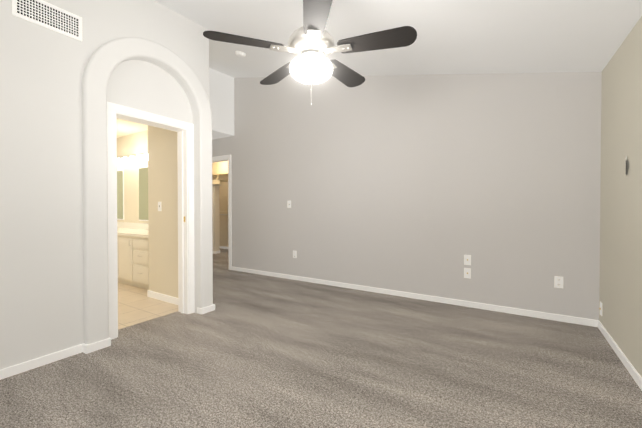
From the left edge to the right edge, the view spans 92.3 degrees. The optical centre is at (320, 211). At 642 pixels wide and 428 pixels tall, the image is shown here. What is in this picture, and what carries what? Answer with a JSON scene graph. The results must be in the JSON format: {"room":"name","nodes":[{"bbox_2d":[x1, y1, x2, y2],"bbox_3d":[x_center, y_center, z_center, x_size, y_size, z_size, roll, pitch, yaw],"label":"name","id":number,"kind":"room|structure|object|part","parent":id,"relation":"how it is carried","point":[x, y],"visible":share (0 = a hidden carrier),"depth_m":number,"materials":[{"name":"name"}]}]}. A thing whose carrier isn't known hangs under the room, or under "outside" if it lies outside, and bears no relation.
{"room":"empty bedroom","nodes":[
{"label":"empty bedroom","id":0,"kind":"room"},
{"bbox_2d":[0,0,208,369],"bbox_3d":[-2.205,-0.804,2.137,0.220,3.850,3.242,0,1,32],"label":"wall","id":1,"kind":"structure","parent":0,"point":[41,241],"depth_m":2.30,"materials":[{"name":"white paint"}]},
{"bbox_2d":[12,0,81,40],"bbox_3d":[-1.989,-1.428,2.258,0.010,0.185,0.400,0,1,32],"label":"air vent","id":2,"kind":"object","parent":1,"relation":"in","point":[42,13],"visible":1,"depth_m":2.25,"materials":[{"name":"white metal"}]},
{"bbox_2d":[82,37,212,343],"bbox_3d":[-1.552,-0.236,2.938,0.080,2.696,1.202,0,1,32],"label":"trim","id":3,"kind":"structure","parent":1,"relation":"attached to","point":[105,60],"depth_m":2.52,"materials":[{"name":"paint"}]},
{"bbox_2d":[107,102,194,339],"bbox_3d":[-1.680,0.085,3.047,0.183,2.052,0.840,0,1,32],"label":"door frame","id":4,"kind":"structure","parent":1,"relation":"attached to","point":[185,161],"depth_m":3.27,"materials":[{"name":"white wood"}]},
{"bbox_2d":[117,131,144,222],"bbox_3d":[-3.048,-0.841,5.371,3.150,3.850,0.180,0,1,32],"label":"wall","id":5,"kind":"structure","parent":0,"point":[131,144],"depth_m":5.47,"materials":[{"name":"beige paint"}]},
{"bbox_2d":[117,169,123,219],"bbox_3d":[-3.913,-0.301,5.805,0.770,0.920,0.014,0,1,32],"label":"bathroom mirror","id":6,"kind":"object","parent":5,"relation":"attached to","point":[120,194],"visible":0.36,"depth_m":5.65,"materials":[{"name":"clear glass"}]},
{"bbox_2d":[117,152,147,163],"bbox_3d":[-3.321,-0.906,5.358,1.900,0.140,0.127,0,1,32],"label":"sconce","id":7,"kind":"object","parent":5,"relation":"attached to","point":[133,158],"visible":0.52,"depth_m":5.25,"materials":[{"name":"white metal"}]},
{"bbox_2d":[138,166,147,220],"bbox_3d":[-2.749,-0.292,5.073,0.960,0.920,0.014,0,1,32],"label":"bathroom mirror","id":8,"kind":"object","parent":5,"relation":"attached to","point":[143,190],"visible":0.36,"depth_m":5.24,"materials":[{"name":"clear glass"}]},
{"bbox_2d":[116,118,147,137],"bbox_3d":[-3.662,-1.377,3.683,3.900,0.080,3.320,0,1,32],"label":"ceiling","id":9,"kind":"structure","parent":0,"point":[125,127],"depth_m":4.98,"materials":[{"name":"beige paint"}]},
{"bbox_2d":[118,282,177,329],"bbox_3d":[-3.671,1.101,3.717,3.880,0.005,3.320,0,1,32],"label":"floor","id":10,"kind":"structure","parent":0,"point":[136,305],"depth_m":3.52,"materials":[{"name":"beige tile"}]},
{"bbox_2d":[117,222,148,289],"bbox_3d":[-3.306,0.647,5.081,3.020,0.880,0.597,0,1,32],"label":"bathroom vanity","id":11,"kind":"object","parent":10,"relation":"on","point":[133,251],"visible":0.35,"depth_m":4.39,"materials":[{"name":"white wood"}]},
{"bbox_2d":[145,125,177,297],"bbox_3d":[-1.822,-0.822,3.751,0.850,3.850,0.102,0,1,32],"label":"wall","id":12,"kind":"structure","parent":0,"point":[158,145],"depth_m":3.77,"materials":[{"name":"beige paint"}]},
{"bbox_2d":[158,202,161,210],"bbox_3d":[-1.994,-0.058,3.796,0.072,0.118,0.018,0,1,32],"label":"bathroom light switch","id":13,"kind":"object","parent":12,"relation":"attached to","point":[159,207],"visible":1,"depth_m":3.80,"materials":[{"name":"white plastic"}]},
{"bbox_2d":[0,266,641,390],"bbox_3d":[-1.368,1.074,2.603,6.464,0.085,4.894,0,1,32],"label":"baseboard","id":14,"kind":"structure","parent":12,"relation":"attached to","point":[105,343],"depth_m":3.19,"materials":[{"name":"white wood"}]},
{"bbox_2d":[212,184,219,250],"bbox_3d":[-2.795,0.161,7.822,0.480,1.790,0.140,0,1,32],"label":"wall","id":15,"kind":"structure","parent":0,"point":[215,220],"depth_m":7.68,"materials":[{"name":"paint"}]},
{"bbox_2d":[212,161,227,246],"bbox_3d":[-1.906,-0.248,8.133,3.950,2.600,0.100,0,1,32],"label":"wall","id":16,"kind":"structure","parent":0,"point":[219,167],"depth_m":8.58,"materials":[{"name":"paint"}]},
{"bbox_2d":[212,173,227,214],"bbox_3d":[-2.980,-0.444,8.248,1.795,1.100,0.835,0,1,32],"label":"closet shelf","id":17,"kind":"object","parent":16,"relation":"attached to","point":[216,181],"visible":0.23,"depth_m":8.02,"materials":[{"name":"beige wood"}]},
{"bbox_2d":[213,246,227,253],"bbox_3d":[-2.410,1.028,7.345,3.758,0.066,1.804,0,1,32],"label":"baseboard","id":18,"kind":"structure","parent":16,"relation":"attached to","point":[222,247],"depth_m":8.49,"materials":[{"name":"white wood"}]},
{"bbox_2d":[209,68,233,139],"bbox_3d":[-2.446,-2.069,5.610,1.500,1.400,0.890,0,1,32],"label":"soffit","id":19,"kind":"structure","parent":0,"point":[221,94],"depth_m":5.36,"materials":[{"name":"paint"}]},
{"bbox_2d":[0,248,641,427],"bbox_3d":[-1.709,1.140,4.038,8.860,0.080,7.250,0,1,32],"label":"floor carpet","id":20,"kind":"object","parent":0,"point":[252,350],"depth_m":2.15,"materials":[{"name":"grey carpet"}]},
{"bbox_2d":[154,0,641,77],"bbox_3d":[-1.374,-1.965,2.562,6.760,1.757,5.170,0,1,32],"label":"ceiling","id":21,"kind":"structure","parent":0,"point":[497,36],"depth_m":2.73,"materials":[{"name":"paint"}]},
{"bbox_2d":[235,51,245,56],"bbox_3d":[-1.068,-2.077,4.089,0.136,0.044,0.136,14,10,31],"label":"smoke detector","id":22,"kind":"object","parent":21,"relation":"attached to","point":[240,54],"visible":1,"depth_m":4.05,"materials":[{"name":"white plastic"}]},
{"bbox_2d":[203,0,416,104],"bbox_3d":[-0.054,-1.172,2.068,1.300,0.918,1.348,0,1,32],"label":"fan","id":23,"kind":"object","parent":21,"relation":"hanging from","point":[311,46],"visible":1,"depth_m":1.96,"materials":[{"name":"black wood"}]},
{"bbox_3d":[-0.054,-1.172,2.085,0.543,0.918,0.515,0,1,32],"label":"motor","id":24,"kind":"part","parent":23,"relation":"part of","materials":[{"name":"silver metal"}]},
{"bbox_3d":[-0.066,-0.952,2.073,0.290,0.157,0.290,0,1,32],"label":"lamp shade","id":25,"kind":"part","parent":23,"relation":"part of","materials":[{"name":"white glass"}]},
{"bbox_2d":[212,72,601,319],"bbox_3d":[-0.905,-0.840,5.246,8.810,3.850,0.110,0,1,32],"label":"wall","id":26,"kind":"structure","parent":0,"point":[421,184],"depth_m":3.78,"materials":[{"name":"beige paint"}]},
{"bbox_2d":[212,155,231,269],"bbox_3d":[-1.968,0.020,5.924,0.846,2.115,0.143,0,1,32],"label":"door frame","id":27,"kind":"structure","parent":26,"relation":"attached to","point":[221,158],"depth_m":5.66,"materials":[{"name":"white wood"}]},
{"bbox_2d":[287,200,290,207],"bbox_3d":[-0.512,-0.111,4.931,0.072,0.118,0.018,0,1,32],"label":"light switch","id":28,"kind":"object","parent":26,"relation":"attached to","point":[289,204],"visible":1,"depth_m":4.93,"materials":[{"name":"white plastic"}]},
{"bbox_2d":[464,255,470,264],"bbox_3d":[1.689,0.564,3.555,0.072,0.118,0.016,0,1,32],"label":"outlet","id":29,"kind":"object","parent":26,"relation":"attached to","point":[467,259],"visible":1,"depth_m":3.56,"materials":[{"name":"white plastic"}]},
{"bbox_2d":[464,268,470,278],"bbox_3d":[1.689,0.717,3.557,0.072,0.118,0.016,0,1,32],"label":"outlet","id":30,"kind":"object","parent":26,"relation":"attached to","point":[467,272],"visible":1,"depth_m":3.56,"materials":[{"name":"white plastic"}]},
{"bbox_2d":[554,276,562,287],"bbox_3d":[2.402,0.718,3.112,0.072,0.118,0.010,0,1,32],"label":"electrical outlet","id":31,"kind":"object","parent":26,"relation":"attached to","point":[558,281],"visible":1,"depth_m":3.11,"materials":[{"name":"white plastic"}]},
{"bbox_2d":[599,16,641,376],"bbox_3d":[1.413,-0.239,0.835,0.120,2.750,5.120,0,1,32],"label":"wall","id":32,"kind":"structure","parent":0,"point":[620,295],"depth_m":2.32,"materials":[{"name":"beige paint"}]}
]}

